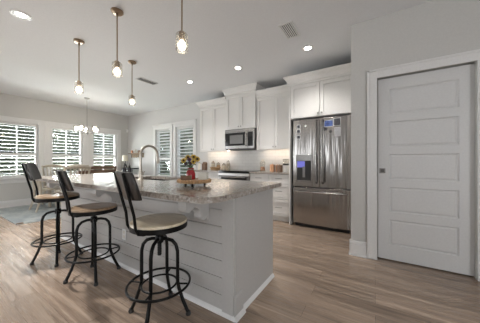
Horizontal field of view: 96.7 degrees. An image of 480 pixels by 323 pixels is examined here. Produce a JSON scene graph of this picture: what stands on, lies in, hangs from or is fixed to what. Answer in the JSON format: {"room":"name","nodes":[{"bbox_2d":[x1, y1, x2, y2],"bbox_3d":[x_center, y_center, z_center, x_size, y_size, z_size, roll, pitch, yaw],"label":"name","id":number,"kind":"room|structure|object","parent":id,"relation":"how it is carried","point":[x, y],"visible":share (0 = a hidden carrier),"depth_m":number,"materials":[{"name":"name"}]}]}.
{"room":"kitchen","nodes":[
{"label":"kitchen","id":0,"kind":"room"},
{"bbox_2d":[0,93,127,200],"bbox_3d":[-6.333,-0.260,4.149,0.140,2.740,8.420,0,0,32],"label":"wall","id":1,"kind":"structure","parent":0,"point":[10,105],"depth_m":5.83,"materials":[{"name":"paint"}]},
{"bbox_2d":[0,198,37,207],"bbox_3d":[-6.235,1.028,4.146,0.028,0.165,8.320,0,0,32],"label":"baseboard","id":2,"kind":"structure","parent":1,"relation":"attached to","point":[20,202],"depth_m":5.25,"materials":[{"name":"paint"}]},
{"bbox_2d":[0,115,44,183],"bbox_3d":[-5.548,-0.280,5.321,0.180,1.620,1.010,0,0,32],"label":"window","id":3,"kind":"structure","parent":1,"relation":"in","point":[39,125],"depth_m":5.38,"materials":[{"name":"paint"}]},
{"bbox_2d":[0,121,37,177],"bbox_3d":[-5.547,-0.280,5.319,0.084,1.354,0.752,0,0,32],"label":"shutter","id":4,"kind":"object","parent":3,"relation":"attached to","point":[16,123],"depth_m":5.35,"materials":[{"name":"paint"}]},
{"bbox_2d":[45,121,87,175],"bbox_3d":[-5.005,-0.280,6.175,0.180,1.620,1.010,0,0,32],"label":"window","id":5,"kind":"structure","parent":1,"relation":"in","point":[49,130],"depth_m":6.08,"materials":[{"name":"paint"}]},
{"bbox_2d":[51,127,81,174],"bbox_3d":[-5.005,-0.280,6.174,0.084,1.354,0.752,0,0,32],"label":"shutter","id":6,"kind":"object","parent":5,"relation":"attached to","point":[62,128],"depth_m":6.17,"materials":[{"name":"paint"}]},
{"bbox_2d":[88,126,120,173],"bbox_3d":[-4.463,-0.280,7.030,0.180,1.620,1.010,0,0,32],"label":"window","id":7,"kind":"structure","parent":1,"relation":"in","point":[91,142],"depth_m":7.03,"materials":[{"name":"paint"}]},
{"bbox_2d":[92,131,115,173],"bbox_3d":[-4.463,-0.280,7.028,0.084,1.354,0.752,0,0,32],"label":"shutter","id":8,"kind":"object","parent":7,"relation":"attached to","point":[100,132],"depth_m":7.03,"materials":[{"name":"paint"}]},
{"bbox_2d":[128,84,286,176],"bbox_3d":[-0.977,-0.260,5.820,7.393,2.740,0.140,0,0,32],"label":"wall","id":9,"kind":"structure","parent":0,"point":[140,128],"depth_m":6.94,"materials":[{"name":"paint"}]},
{"bbox_2d":[128,153,143,157],"bbox_3d":[-3.563,-0.208,7.301,0.760,0.155,0.130,0,0,32],"label":"wall rack","id":10,"kind":"object","parent":9,"relation":"attached to","point":[133,155],"visible":0.87,"depth_m":7.34,"materials":[{"name":"brown wood"}]},
{"bbox_2d":[152,123,171,175],"bbox_3d":[-2.382,-0.270,6.670,0.934,1.780,0.180,0,0,32],"label":"window","id":11,"kind":"structure","parent":9,"relation":"in","point":[156,132],"depth_m":6.70,"materials":[{"name":"paint"}]},
{"bbox_2d":[156,128,169,175],"bbox_3d":[-2.383,-0.260,6.669,0.682,1.494,0.077,0,0,32],"label":"shutter","id":12,"kind":"object","parent":11,"relation":"attached to","point":[158,132],"depth_m":6.71,"materials":[{"name":"paint"}]},
{"bbox_2d":[172,119,196,176],"bbox_3d":[-1.576,-0.270,6.158,0.964,1.780,0.180,0,0,32],"label":"window","id":13,"kind":"structure","parent":9,"relation":"in","point":[187,123],"depth_m":6.21,"materials":[{"name":"paint"}]},
{"bbox_2d":[177,126,192,176],"bbox_3d":[-1.577,-0.260,6.158,0.712,1.494,0.077,0,0,32],"label":"shutter","id":14,"kind":"object","parent":13,"relation":"attached to","point":[178,127],"depth_m":6.22,"materials":[{"name":"paint"}]},
{"bbox_2d":[196,97,231,151],"bbox_3d":[-0.620,-0.854,5.266,0.904,1.223,0.408,0,0,32],"label":"upper cabinet","id":15,"kind":"object","parent":9,"relation":"attached to","point":[212,112],"visible":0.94,"depth_m":5.12,"materials":[{"name":"paint"}]},
{"bbox_2d":[221,82,265,129],"bbox_3d":[0.077,-1.170,4.800,0.917,0.910,0.448,0,0,32],"label":"upper cabinet","id":16,"kind":"object","parent":9,"relation":"attached to","point":[241,101],"visible":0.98,"depth_m":4.65,"materials":[{"name":"paint"}]},
{"bbox_2d":[225,128,256,150],"bbox_3d":[0.071,-0.484,4.789,0.756,0.448,0.452,0,0,32],"label":"microwave","id":17,"kind":"object","parent":16,"relation":"attached to","point":[246,138],"visible":0.97,"depth_m":4.61,"materials":[{"name":"metal"}]},
{"bbox_2d":[208,149,288,170],"bbox_3d":[0.189,-0.029,4.990,2.452,0.467,0.010,0,0,32],"label":"tile backsplash","id":18,"kind":"structure","parent":9,"relation":"attached to","point":[243,159],"depth_m":4.96,"materials":[{"name":"white tile"}]},
{"bbox_2d":[255,85,288,149],"bbox_3d":[0.765,-0.854,4.387,0.830,1.223,0.408,0,0,32],"label":"upper cabinet","id":19,"kind":"object","parent":9,"relation":"attached to","point":[272,103],"visible":0.81,"depth_m":4.29,"materials":[{"name":"paint"}]},
{"bbox_2d":[0,0,432,115],"bbox_3d":[-1.756,-1.680,1.245,11.000,0.100,8.720,0,0,32],"label":"ceiling","id":20,"kind":"structure","parent":0,"point":[39,56],"depth_m":3.00,"materials":[{"name":"paint"}]},
{"bbox_2d":[9,9,32,20],"bbox_3d":[-2.437,-1.626,2.375,0.186,0.008,0.186,0,0,32],"label":"recessed light","id":21,"kind":"object","parent":20,"relation":"in","point":[19,14],"visible":1,"depth_m":2.37,"materials":[{"name":"paint"}]},
{"bbox_2d":[73,38,84,91],"bbox_3d":[-2.178,-1.277,2.886,0.124,0.706,0.124,0,0,32],"label":"pendant light","id":22,"kind":"object","parent":20,"relation":"hanging from","point":[79,42],"visible":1,"depth_m":2.88,"materials":[{"name":"gold"}]},
{"bbox_2d":[75,97,97,133],"bbox_3d":[-3.918,-1.157,5.495,0.557,0.945,0.541,0,0,32],"label":"chandelier","id":23,"kind":"object","parent":20,"relation":"hanging from","point":[86,130],"visible":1,"depth_m":5.43,"materials":[{"name":"white glass"}]},
{"bbox_2d":[110,7,123,74],"bbox_3d":[-1.332,-1.277,2.314,0.124,0.706,0.124,0,0,32],"label":"pendant light","id":24,"kind":"object","parent":20,"relation":"hanging from","point":[116,11],"visible":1,"depth_m":2.31,"materials":[{"name":"gold"}]},
{"bbox_2d":[114,60,119,67],"bbox_3d":[-1.332,-1.054,2.314,0.052,0.081,0.052,0,0,32],"label":"socket","id":25,"kind":"object","parent":24,"relation":"attached to","point":[117,64],"depth_m":2.30,"materials":[{"name":"gold metal"}]},
{"bbox_2d":[128,60,135,103],"bbox_3d":[-1.765,-1.277,3.489,0.124,0.706,0.124,0,0,32],"label":"pendant light","id":26,"kind":"object","parent":20,"relation":"hanging from","point":[131,62],"visible":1,"depth_m":3.47,"materials":[{"name":"gold"}]},
{"bbox_2d":[136,77,157,84],"bbox_3d":[-1.883,-1.626,4.321,0.170,0.009,0.400,0,0,32],"label":"ceiling vent","id":27,"kind":"object","parent":20,"relation":"in","point":[139,78],"visible":1,"depth_m":4.31,"materials":[{"name":"metal"}]},
{"bbox_2d":[176,0,187,49],"bbox_3d":[-0.487,-1.277,1.790,0.124,0.706,0.124,0,0,32],"label":"pendant light","id":28,"kind":"object","parent":20,"relation":"hanging from","point":[181,44],"visible":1,"depth_m":1.78,"materials":[{"name":"white glass"}]},
{"bbox_2d":[179,30,184,40],"bbox_3d":[-0.487,-1.054,1.790,0.052,0.081,0.052,0,0,32],"label":"socket","id":29,"kind":"object","parent":28,"relation":"attached to","point":[181,33],"depth_m":1.77,"materials":[{"name":"gold metal"}]},
{"bbox_2d":[233,66,242,69],"bbox_3d":[-0.034,-1.626,3.717,0.186,0.008,0.186,0,0,32],"label":"recessed light","id":30,"kind":"object","parent":20,"relation":"in","point":[234,67],"visible":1,"depth_m":3.71,"materials":[{"name":"paint"}]},
{"bbox_2d":[278,21,299,38],"bbox_3d":[0.617,-1.626,2.652,0.170,0.009,0.330,0,0,32],"label":"ceiling vent","id":31,"kind":"object","parent":20,"relation":"in","point":[289,30],"visible":1,"depth_m":2.64,"materials":[{"name":"metal"}]},
{"bbox_2d":[281,23,297,37],"bbox_3d":[0.617,-1.625,2.652,0.127,0.008,0.294,0,0,32],"label":"grille","id":32,"kind":"object","parent":31,"relation":"attached to","point":[289,30],"depth_m":2.64,"materials":[{"name":"metal"}]},
{"bbox_2d":[301,45,314,51],"bbox_3d":[0.974,-1.626,3.065,0.186,0.008,0.186,0,0,32],"label":"recessed light","id":33,"kind":"object","parent":20,"relation":"in","point":[306,48],"visible":1,"depth_m":3.06,"materials":[{"name":"paint"}]},
{"bbox_2d":[0,216,479,322],"bbox_3d":[-1.756,1.135,1.245,11.000,0.050,8.720,0,0,32],"label":"floor","id":34,"kind":"structure","parent":0,"point":[316,279],"depth_m":1.86,"materials":[{"name":"wood"}]},
{"bbox_2d":[0,202,60,224],"bbox_3d":[-4.016,1.105,5.504,2.160,0.009,2.890,0,0,32],"label":"area rug","id":35,"kind":"object","parent":34,"relation":"on","point":[17,214],"visible":0.31,"depth_m":4.52,"materials":[{"name":"grey carpet"}]},
{"bbox_2d":[28,181,59,212],"bbox_3d":[-4.449,0.588,4.858,0.486,1.024,0.584,0,0,32],"label":"dining chair","id":36,"kind":"object","parent":35,"relation":"on","point":[39,185],"visible":0.34,"depth_m":4.78,"materials":[{"name":"brown wood"}]},
{"bbox_2d":[41,164,64,204],"bbox_3d":[-4.742,0.588,5.520,0.584,1.024,0.486,0,0,32],"label":"dining chair","id":37,"kind":"object","parent":35,"relation":"on","point":[51,165],"visible":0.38,"depth_m":5.52,"materials":[{"name":"brown wood"}]},
{"bbox_2d":[55,165,90,203],"bbox_3d":[-3.615,0.588,4.639,0.584,1.024,0.486,0,0,32],"label":"dining chair","id":38,"kind":"object","parent":35,"relation":"on","point":[75,166],"visible":0.38,"depth_m":4.50,"materials":[{"name":"brown wood"}]},
{"bbox_2d":[69,164,88,174],"bbox_3d":[-4.431,0.588,6.010,0.584,1.024,0.486,0,0,32],"label":"dining chair","id":39,"kind":"object","parent":35,"relation":"on","point":[75,164],"visible":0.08,"depth_m":6.08,"materials":[{"name":"brown wood"}]},
{"bbox_2d":[87,166,116,172],"bbox_3d":[-4.239,0.625,6.705,0.385,0.950,0.860,0,0,32],"label":"wooden bench","id":40,"kind":"object","parent":35,"relation":"on","point":[106,169],"visible":0.19,"depth_m":6.83,"materials":[{"name":"brown wood"}]},
{"bbox_2d":[21,163,82,266],"bbox_3d":[-2.096,0.564,2.405,0.464,1.093,0.513,0,0,32],"label":"bar stool","id":41,"kind":"object","parent":34,"relation":"on","point":[31,171],"visible":0.95,"depth_m":2.33,"materials":[{"name":"black metal"}]},
{"bbox_2d":[56,170,120,286],"bbox_3d":[-1.441,0.593,2.050,0.450,1.035,0.516,0,0,32],"label":"bar stool","id":42,"kind":"object","parent":34,"relation":"on","point":[91,209],"visible":1,"depth_m":1.98,"materials":[{"name":"wood"},{"name":"dark stained wood"},{"name":"black metal"}]},
{"bbox_2d":[113,171,190,322],"bbox_3d":[-0.607,0.587,1.532,0.448,1.047,0.515,0,0,32],"label":"bar stool","id":43,"kind":"object","parent":34,"relation":"on","point":[158,225],"visible":1,"depth_m":1.46,"materials":[{"name":"pale wood"},{"name":"dark stained wood"},{"name":"black metal"}]},
{"bbox_2d":[47,182,274,322],"bbox_3d":[-1.209,0.674,2.484,3.097,0.872,0.930,0,0,32],"label":"kitchen island","id":44,"kind":"object","parent":34,"relation":"on","point":[226,247],"visible":0.73,"depth_m":1.74,"materials":[{"name":"paint"}]},
{"bbox_2d":[122,228,125,239],"bbox_3d":[-1.212,0.762,2.233,0.070,0.115,0.006,0,0,32],"label":"outlet plate","id":45,"kind":"object","parent":44,"relation":"attached to","point":[123,229],"depth_m":2.23,"materials":[{"name":"white plastic"}]},
{"bbox_2d":[35,173,281,203],"bbox_3d":[-1.236,0.220,2.454,3.202,0.035,1.070,0,0,32],"label":"island countertop","id":46,"kind":"structure","parent":44,"relation":"on","point":[217,190],"depth_m":1.72,"materials":[{"name":"stone"}]},
{"bbox_2d":[122,163,126,171],"bbox_3d":[-1.775,0.113,3.282,0.072,0.178,0.066,0,0,32],"label":"soap bottle","id":47,"kind":"object","parent":46,"relation":"on","point":[124,169],"visible":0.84,"depth_m":3.26,"materials":[{"name":"black glass"}]},
{"bbox_2d":[127,163,131,172],"bbox_3d":[-1.665,0.113,3.212,0.072,0.178,0.066,0,0,32],"label":"soap bottle","id":48,"kind":"object","parent":46,"relation":"on","point":[129,169],"visible":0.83,"depth_m":3.20,"materials":[{"name":"black glass"}]},
{"bbox_2d":[138,145,159,179],"bbox_3d":[-0.997,0.006,2.387,0.117,0.391,0.270,0,0,32],"label":"kitchen faucet","id":49,"kind":"object","parent":46,"relation":"on","point":[140,173],"visible":0.94,"depth_m":2.31,"materials":[{"name":"silver metal"}]},
{"bbox_2d":[177,178,211,186],"bbox_3d":[-0.388,0.174,1.812,0.288,0.056,0.288,0,0,-3],"label":"serving tray","id":50,"kind":"object","parent":46,"relation":"on","point":[195,181],"visible":0.86,"depth_m":1.70,"materials":[{"name":"brown wood"}]},
{"bbox_2d":[181,175,191,179],"bbox_3d":[-0.443,0.134,1.758,0.088,0.036,0.026,0,0,1],"label":"wooden block","id":51,"kind":"object","parent":50,"relation":"on","point":[183,177],"visible":0.96,"depth_m":1.75,"materials":[{"name":"brown wood"}]},
{"bbox_2d":[186,168,194,179],"bbox_3d":[-0.421,0.103,1.821,0.080,0.097,0.080,0,0,32],"label":"flower vase","id":52,"kind":"object","parent":50,"relation":"on","point":[190,171],"visible":0.81,"depth_m":1.79,"materials":[{"name":"red ceramic"}]},
{"bbox_2d":[198,172,207,179],"bbox_3d":[-0.310,0.123,1.810,0.068,0.058,0.068,0,0,7],"label":"square planter","id":53,"kind":"object","parent":50,"relation":"on","point":[202,175],"visible":0.94,"depth_m":1.78,"materials":[{"name":"beige ceramic"}]},
{"bbox_2d":[195,172,217,178],"bbox_3d":[-0.653,0.674,5.143,0.827,0.872,0.652,0,0,32],"label":"base cabinet","id":54,"kind":"object","parent":34,"relation":"on","point":[212,175],"visible":0.05,"depth_m":4.79,"materials":[{"name":"paint"}]},
{"bbox_2d":[194,169,221,171],"bbox_3d":[-0.662,0.219,5.145,0.848,0.034,0.638,0,0,32],"label":"countertop","id":55,"kind":"structure","parent":54,"relation":"on","point":[200,170],"depth_m":4.86,"materials":[{"name":"stone"}]},
{"bbox_2d":[202,162,206,169],"bbox_3d":[-0.884,0.108,5.328,0.100,0.188,0.110,0,0,21],"label":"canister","id":56,"kind":"object","parent":55,"relation":"on","point":[204,164],"visible":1,"depth_m":5.29,"materials":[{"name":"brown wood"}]},
{"bbox_2d":[210,167,220,169],"bbox_3d":[-0.586,0.168,5.086,0.266,0.068,0.266,0,0,32],"label":"tray","id":57,"kind":"object","parent":55,"relation":"on","point":[211,168],"visible":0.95,"depth_m":4.98,"materials":[{"name":"brown wood"}]},
{"bbox_2d":[218,169,259,180],"bbox_3d":[0.002,0.652,4.674,0.774,0.916,0.706,0,0,32],"label":"range","id":58,"kind":"object","parent":34,"relation":"on","point":[234,174],"visible":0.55,"depth_m":4.42,"materials":[{"name":"metal"}]},
{"bbox_2d":[218,169,259,173],"bbox_3d":[0.019,0.218,4.701,0.774,0.048,0.641,0,0,32],"label":"cooktop","id":59,"kind":"object","parent":58,"relation":"in","point":[234,171],"depth_m":4.51,"materials":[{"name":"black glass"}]},
{"bbox_2d":[250,173,268,181],"bbox_3d":[0.527,0.674,4.394,0.408,0.872,0.652,0,0,32],"label":"base cabinet","id":60,"kind":"object","parent":34,"relation":"on","point":[253,177],"visible":0.25,"depth_m":4.15,"materials":[{"name":"paint"}]},
{"bbox_2d":[269,174,288,221],"bbox_3d":[0.876,0.674,4.172,0.415,0.872,0.652,0,0,32],"label":"base cabinet","id":61,"kind":"object","parent":34,"relation":"on","point":[280,194],"visible":0.58,"depth_m":3.92,"materials":[{"name":"paint"}]},
{"bbox_2d":[249,171,288,174],"bbox_3d":[0.701,0.219,4.279,0.826,0.034,0.638,0,0,32],"label":"countertop","id":62,"kind":"structure","parent":61,"relation":"on","point":[252,172],"depth_m":4.04,"materials":[{"name":"stone"}]},
{"bbox_2d":[270,164,274,170],"bbox_3d":[0.664,0.121,4.387,0.108,0.162,0.108,0,0,32],"label":"metal canister","id":63,"kind":"object","parent":62,"relation":"on","point":[272,166],"visible":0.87,"depth_m":4.34,"materials":[{"name":"orange metal"}]},
{"bbox_2d":[277,164,282,171],"bbox_3d":[0.797,0.129,4.279,0.116,0.146,0.116,0,0,32],"label":"metal canister","id":64,"kind":"object","parent":62,"relation":"on","point":[279,167],"visible":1,"depth_m":4.23,"materials":[{"name":"brown metal"}]},
{"bbox_2d":[283,159,288,171],"bbox_3d":[0.898,0.076,4.168,0.128,0.252,0.128,0,0,32],"label":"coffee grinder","id":65,"kind":"object","parent":62,"relation":"on","point":[285,169],"visible":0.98,"depth_m":4.12,"materials":[{"name":"white plastic"}]},
{"bbox_2d":[283,63,350,224],"bbox_3d":[1.423,-0.177,3.753,1.095,2.575,0.773,0,0,32],"label":"tall cabinet","id":66,"kind":"object","parent":34,"relation":"on","point":[326,92],"visible":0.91,"depth_m":3.49,"materials":[{"name":"paint"}]},
{"bbox_2d":[293,114,350,233],"bbox_3d":[1.448,0.194,3.699,0.895,1.832,0.722,0,0,32],"label":"refrigerator","id":67,"kind":"object","parent":34,"relation":"on","point":[321,158],"visible":0.96,"depth_m":3.43,"materials":[{"name":"metal"}]},
{"bbox_2d":[324,120,332,126],"bbox_3d":[1.407,-0.605,3.386,0.135,0.105,0.004,0,0,32],"label":"photo","id":68,"kind":"object","parent":67,"relation":"attached to","point":[327,123],"visible":1,"depth_m":3.38,"materials":[{"name":"blue paper"}]},
{"bbox_2d":[333,118,340,125],"bbox_3d":[1.512,-0.618,3.320,0.105,0.120,0.004,0,0,32],"label":"photo","id":69,"kind":"object","parent":67,"relation":"attached to","point":[336,121],"visible":1,"depth_m":3.32,"materials":[{"name":"white paper"}]},
{"bbox_2d":[334,118,339,124],"bbox_3d":[1.511,-0.618,3.318,0.093,0.108,0.001,0,0,32],"label":"print","id":70,"kind":"object","parent":69,"relation":"attached to","point":[336,120],"depth_m":3.32},
{"bbox_2d":[335,127,340,135],"bbox_3d":[1.516,-0.465,3.316,0.085,0.140,0.004,0,0,32],"label":"photo","id":71,"kind":"object","parent":67,"relation":"attached to","point":[337,129],"visible":1,"depth_m":3.31,"materials":[{"name":"white paper"}]},
{"bbox_3d":[-3.704,0.665,7.265,0.600,0.890,0.300,0,0,32],"label":"console table","id":72,"kind":"object","parent":34,"relation":"on","visible":0},
{"bbox_2d":[122,155,128,167],"bbox_3d":[-3.845,0.007,7.154,0.196,0.425,0.196,0,0,32],"label":"table lamp","id":73,"kind":"object","parent":72,"relation":"on","point":[124,157],"visible":0.76,"depth_m":7.09,"materials":[{"name":"fabric"}]},
{"bbox_2d":[351,0,479,279],"bbox_3d":[3.270,-0.260,2.266,3.587,2.740,1.590,0,0,32],"label":"wall","id":74,"kind":"structure","parent":0,"point":[435,28],"depth_m":2.33,"materials":[{"name":"paint"}]},
{"bbox_2d":[348,239,366,257],"bbox_3d":[1.534,1.022,2.752,0.191,0.175,0.608,0,0,32],"label":"baseboard","id":75,"kind":"structure","parent":74,"relation":"attached to","point":[356,248],"depth_m":2.50,"materials":[{"name":"paint"}]},
{"bbox_2d":[367,49,479,280],"bbox_3d":[1.877,0.036,2.192,0.980,2.148,0.028,0,0,32],"label":"trim","id":76,"kind":"structure","parent":74,"relation":"attached to","point":[474,55],"depth_m":2.40,"materials":[{"name":"paint"}]},
{"bbox_2d":[378,64,474,275],"bbox_3d":[1.922,0.082,2.257,0.775,2.033,0.042,0,0,32],"label":"door","id":77,"kind":"structure","parent":74,"relation":"in","point":[426,120],"depth_m":2.21,"materials":[{"name":"paint"}]},
{"label":"outside","id":78,"kind":"structure","parent":0,"visible":0},
{"bbox_3d":[2.509,1.395,17.950,75.000,0.070,57.000,0,0,32],"label":"lawn","id":79,"kind":"structure","parent":78,"visible":0},
{"bbox_2d":[0,124,21,175],"bbox_3d":[-12.588,-0.922,10.035,3.406,5.440,3.349,0,0,-17],"label":"leafy tree","id":80,"kind":"object","parent":79,"relation":"on","point":[5,141],"visible":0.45,"depth_m":10.66,"materials":[{"name":"green plant"}]},
{"bbox_2d":[11,126,78,174],"bbox_3d":[-12.997,-1.159,14.737,3.760,5.051,3.330,0,0,11],"label":"leafy tree","id":81,"kind":"object","parent":79,"relation":"on","point":[57,139],"visible":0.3,"depth_m":14.35,"materials":[{"name":"green plant"}]},
{"bbox_2d":[0,124,113,175],"bbox_3d":[-19.979,-2.492,19.943,6.010,8.296,23.938,0,0,32],"label":"foliage","id":82,"kind":"object","parent":79,"relation":"on","point":[30,135],"visible":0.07,"depth_m":19.33,"materials":[{"name":"green plant"}]},
{"bbox_2d":[94,133,112,165],"bbox_3d":[-13.584,-1.746,21.083,3.017,6.223,4.348,0,0,-34],"label":"leafy tree","id":83,"kind":"object","parent":79,"relation":"on","point":[98,140],"visible":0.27,"depth_m":20.38,"materials":[{"name":"green plant"}]},
{"bbox_2d":[98,133,113,169],"bbox_3d":[-8.434,-1.024,15.234,3.284,5.577,3.058,0,0,41],"label":"leafy tree","id":84,"kind":"object","parent":79,"relation":"on","point":[109,147],"visible":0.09,"depth_m":14.72,"materials":[{"name":"green plant"}]},
{"bbox_2d":[160,128,190,172],"bbox_3d":[-1.505,-2.517,22.766,20.570,8.358,6.267,0,0,24],"label":"foliage","id":85,"kind":"object","parent":79,"relation":"on","point":[188,128],"visible":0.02,"depth_m":24.14,"materials":[{"name":"green plant"}]},
{"bbox_2d":[167,128,192,175],"bbox_3d":[-2.455,-1.274,12.760,3.483,5.281,3.321,0,0,32],"label":"leafy tree","id":86,"kind":"object","parent":79,"relation":"on","point":[182,169],"visible":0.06,"depth_m":12.19,"materials":[{"name":"green plant"}]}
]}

